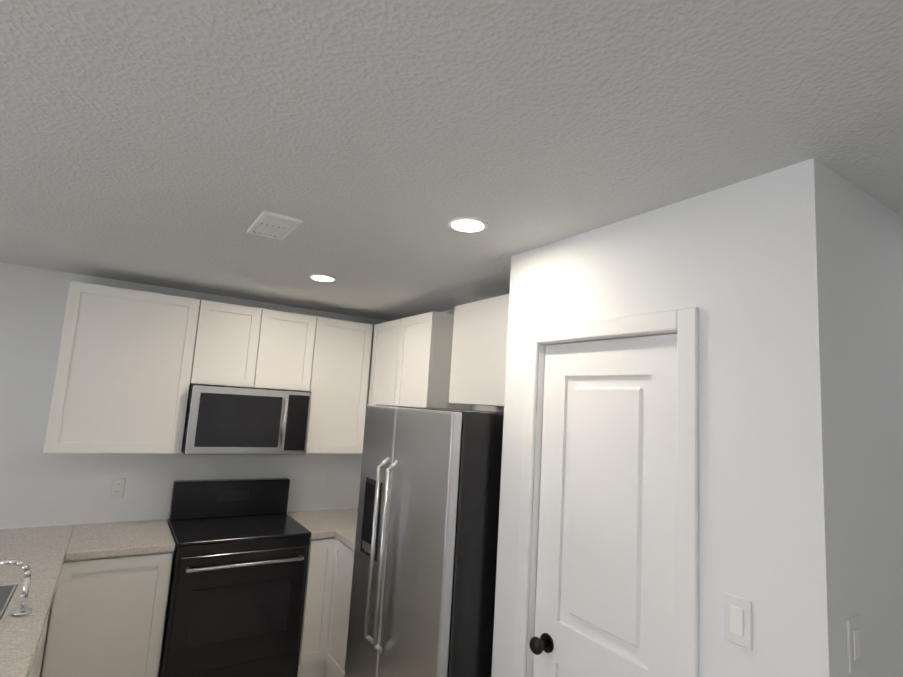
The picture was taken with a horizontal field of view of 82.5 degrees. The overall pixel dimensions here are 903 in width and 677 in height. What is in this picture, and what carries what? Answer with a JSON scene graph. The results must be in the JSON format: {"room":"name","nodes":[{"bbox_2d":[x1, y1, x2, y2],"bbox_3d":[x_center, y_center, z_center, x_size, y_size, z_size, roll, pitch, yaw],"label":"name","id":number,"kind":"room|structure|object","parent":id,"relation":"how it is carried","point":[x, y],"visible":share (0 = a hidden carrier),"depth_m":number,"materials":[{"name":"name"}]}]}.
{"room":"kitchen","nodes":[
{"label":"kitchen","id":0,"kind":"room"},
{"bbox_2d":[0,262,388,528],"bbox_3d":[-3.840,0.182,2.301,8.100,3.300,0.150,8,-9,-32],"label":"wall","id":1,"kind":"structure","parent":0,"point":[39,487],"depth_m":3.16,"materials":[{"name":"white paint"}]},
{"bbox_2d":[110,478,125,497],"bbox_3d":[-2.111,0.946,3.258,0.072,0.118,0.010,8,-9,-32],"label":"outlet","id":2,"kind":"object","parent":1,"relation":"attached to","point":[118,487],"visible":1,"depth_m":3.26,"materials":[{"name":"white plastic"}]},
{"bbox_2d":[43,281,199,452],"bbox_3d":[-2.008,0.201,3.189,0.678,0.970,0.339,8,-9,-32],"label":"upper cabinet","id":3,"kind":"object","parent":1,"relation":"attached to","point":[123,372],"visible":1,"depth_m":3.04,"materials":[{"name":"white wood"}]},
{"bbox_2d":[190,300,316,390],"bbox_3d":[-1.392,0.074,3.599,0.758,0.540,0.339,8,-9,-32],"label":"upper cabinet","id":4,"kind":"object","parent":1,"relation":"attached to","point":[244,346],"visible":0.92,"depth_m":3.44,"materials":[{"name":"white wood"}]},
{"bbox_2d":[181,384,311,453],"bbox_3d":[-1.387,0.549,3.486,0.750,0.426,0.463,8,-9,-32],"label":"microwave","id":5,"kind":"object","parent":4,"relation":"attached to","point":[228,420],"visible":0.98,"depth_m":3.30,"materials":[{"name":"silver"}]},
{"bbox_2d":[306,317,372,452],"bbox_3d":[-0.902,0.358,3.892,0.438,0.970,0.339,8,-9,-32],"label":"upper cabinet","id":6,"kind":"object","parent":1,"relation":"attached to","point":[340,370],"visible":0.85,"depth_m":3.75,"materials":[{"name":"white wood"}]},
{"bbox_2d":[0,0,902,320],"bbox_3d":[-1.372,-0.849,0.478,10.050,0.300,6.070,8,-9,-32],"label":"ceiling","id":7,"kind":"structure","parent":0,"point":[376,146],"depth_m":1.25,"materials":[{"name":"white paint"}]},
{"bbox_2d":[247,210,303,239],"bbox_3d":[-0.710,-0.449,2.061,0.150,0.013,0.300,8,-9,-32],"label":"ceiling vent","id":8,"kind":"object","parent":7,"relation":"in","point":[270,224],"visible":0.96,"depth_m":2.04,"materials":[{"name":"white plastic"}]},
{"bbox_2d":[309,274,335,281],"bbox_3d":[-0.728,-0.342,2.911,0.150,0.012,0.150,8,-9,-32],"label":"recessed light","id":9,"kind":"object","parent":7,"relation":"in","point":[324,277],"visible":0.94,"depth_m":2.88,"materials":[{"name":"white plastic"}]},
{"bbox_2d":[448,216,487,231],"bbox_3d":[0.061,-0.421,1.912,0.150,0.012,0.150,8,-9,-32],"label":"recessed light","id":10,"kind":"object","parent":7,"relation":"in","point":[467,224],"visible":0.9,"depth_m":1.89,"materials":[{"name":"white plastic"}]},
{"bbox_2d":[443,309,503,411],"bbox_3d":[0.122,0.989,3.321,0.120,2.440,2.320,8,-9,-32],"label":"wall","id":11,"kind":"structure","parent":0,"point":[488,408],"depth_m":3.20,"materials":[{"name":"white paint"}]},
{"bbox_2d":[368,311,471,409],"bbox_3d":[-0.239,0.360,3.593,0.339,0.970,0.872,8,-9,-32],"label":"upper cabinet","id":12,"kind":"object","parent":11,"relation":"attached to","point":[411,361],"visible":0.54,"depth_m":3.35,"materials":[{"name":"white wood"}]},
{"bbox_2d":[449,294,508,406],"bbox_3d":[0.338,0.083,2.746,0.339,0.565,0.728,8,-9,-32],"label":"upper cabinet","id":13,"kind":"object","parent":11,"relation":"attached to","point":[479,355],"visible":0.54,"depth_m":2.72,"materials":[{"name":"white wood"}]},
{"bbox_2d":[491,182,746,676],"bbox_3d":[0.524,0.811,1.733,0.120,2.440,1.040,8,-9,-32],"label":"wall","id":14,"kind":"structure","parent":0,"point":[688,253],"depth_m":1.58,"materials":[{"name":"white paint"}]},
{"bbox_2d":[529,334,676,676],"bbox_3d":[0.470,1.004,1.686,0.116,2.022,0.612,8,-9,-32],"label":"pantry door","id":15,"kind":"structure","parent":14,"relation":"in","point":[606,588],"depth_m":1.73,"materials":[{"name":"white wood"}]},
{"bbox_2d":[512,307,698,676],"bbox_3d":[0.503,0.980,1.711,0.135,2.096,0.742,8,-9,-32],"label":"door frame","id":16,"kind":"structure","parent":14,"relation":"attached to","point":[683,324],"depth_m":1.63,"materials":[{"name":"white wood"}]},
{"bbox_2d":[723,592,751,649],"bbox_3d":[0.728,0.719,1.312,0.009,0.118,0.072,8,-9,-32],"label":"light switch","id":17,"kind":"object","parent":14,"relation":"attached to","point":[737,620],"visible":1,"depth_m":1.31,"materials":[{"name":"white plastic"}]},
{"bbox_2d":[739,158,902,676],"bbox_3d":[1.878,0.913,1.890,2.580,2.440,0.150,8,-9,-32],"label":"wall","id":18,"kind":"structure","parent":0,"point":[787,281],"depth_m":1.30,"materials":[{"name":"white paint"}]},
{"bbox_2d":[846,615,862,672],"bbox_3d":[0.952,0.720,1.212,0.072,0.118,0.009,8,-9,-32],"label":"light switch","id":19,"kind":"object","parent":18,"relation":"attached to","point":[854,644],"visible":1,"depth_m":1.20,"materials":[{"name":"white plastic"}]},
{"bbox_3d":[-1.531,1.764,0.144,10.050,0.100,6.070,8,-9,-32],"label":"floor","id":20,"kind":"structure","parent":0,"visible":0},
{"bbox_2d":[29,631,44,676],"bbox_3d":[-1.831,1.545,1.690,0.598,0.690,0.766,8,-9,-32],"label":"base cabinet","id":21,"kind":"object","parent":20,"relation":"on","point":[36,670],"depth_m":2.27,"materials":[{"name":"white wood"}]},
{"bbox_2d":[37,603,51,676],"bbox_3d":[-2.315,1.524,2.457,0.598,0.866,1.036,8,-9,-32],"label":"base cabinet","id":22,"kind":"object","parent":20,"relation":"on","point":[45,629],"depth_m":2.53,"materials":[{"name":"white wood"}]},
{"bbox_2d":[0,524,79,676],"bbox_3d":[-1.763,0.988,1.602,0.779,0.042,3.146,8,-9,-32],"label":"countertop","id":23,"kind":"structure","parent":22,"relation":"on","point":[44,553],"depth_m":2.20,"materials":[{"name":"stone"}]},
{"bbox_2d":[0,584,16,619],"bbox_3d":[-1.804,1.090,1.748,0.392,0.209,0.742,8,-9,-32],"label":"sink basin","id":24,"kind":"object","parent":23,"relation":"in","point":[7,592],"visible":0.33,"depth_m":2.14,"materials":[{"name":"silver metal"}]},
{"bbox_2d":[0,559,31,615],"bbox_3d":[-1.610,0.908,1.867,0.158,0.198,0.104,8,-9,-32],"label":"faucet","id":25,"kind":"object","parent":23,"relation":"on","point":[22,610],"visible":1,"depth_m":1.90,"materials":[{"name":"silver metal"}]},
{"bbox_2d":[41,551,173,676],"bbox_3d":[-1.956,1.607,2.933,0.522,0.866,0.615,8,-9,-32],"label":"base cabinet","id":26,"kind":"object","parent":20,"relation":"on","point":[107,617],"visible":0.71,"depth_m":2.70,"materials":[{"name":"white wood"}]},
{"bbox_2d":[68,519,174,560],"bbox_3d":[-1.913,1.157,2.995,0.491,0.042,0.626,8,-9,-32],"label":"countertop","id":27,"kind":"structure","parent":26,"relation":"on","point":[112,539],"depth_m":2.88,"materials":[{"name":"stone"}]},
{"bbox_2d":[158,478,310,676],"bbox_3d":[-1.375,1.534,3.246,0.754,1.160,0.700,8,-9,-32],"label":"range","id":28,"kind":"object","parent":20,"relation":"on","point":[236,599],"visible":1,"depth_m":3.04,"materials":[{"name":"black metal"}]},
{"bbox_2d":[297,537,353,676],"bbox_3d":[-0.603,1.754,3.438,0.780,0.866,1.216,8,-9,-32],"label":"base cabinet","id":29,"kind":"object","parent":20,"relation":"on","point":[324,635],"visible":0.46,"depth_m":3.26,"materials":[{"name":"white wood"}]},
{"bbox_2d":[286,510,335,538],"bbox_3d":[-0.999,1.287,3.575,0.149,0.042,0.626,8,-9,-32],"label":"countertop","id":30,"kind":"structure","parent":29,"relation":"on","point":[318,527],"depth_m":3.51,"materials":[{"name":"stone"}]},
{"bbox_2d":[312,508,357,550],"bbox_3d":[-0.513,1.312,3.536,0.631,0.042,1.216,8,-9,-32],"label":"countertop","id":31,"kind":"structure","parent":29,"relation":"on","point":[345,520],"depth_m":3.59,"materials":[{"name":"stone"}]},
{"bbox_2d":[344,404,503,676],"bbox_3d":[-0.004,1.230,2.573,0.791,1.733,0.900,8,-9,-32],"label":"fridge","id":32,"kind":"object","parent":20,"relation":"on","point":[422,600],"visible":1,"depth_m":2.21,"materials":[{"name":"silver metal"}]}
]}

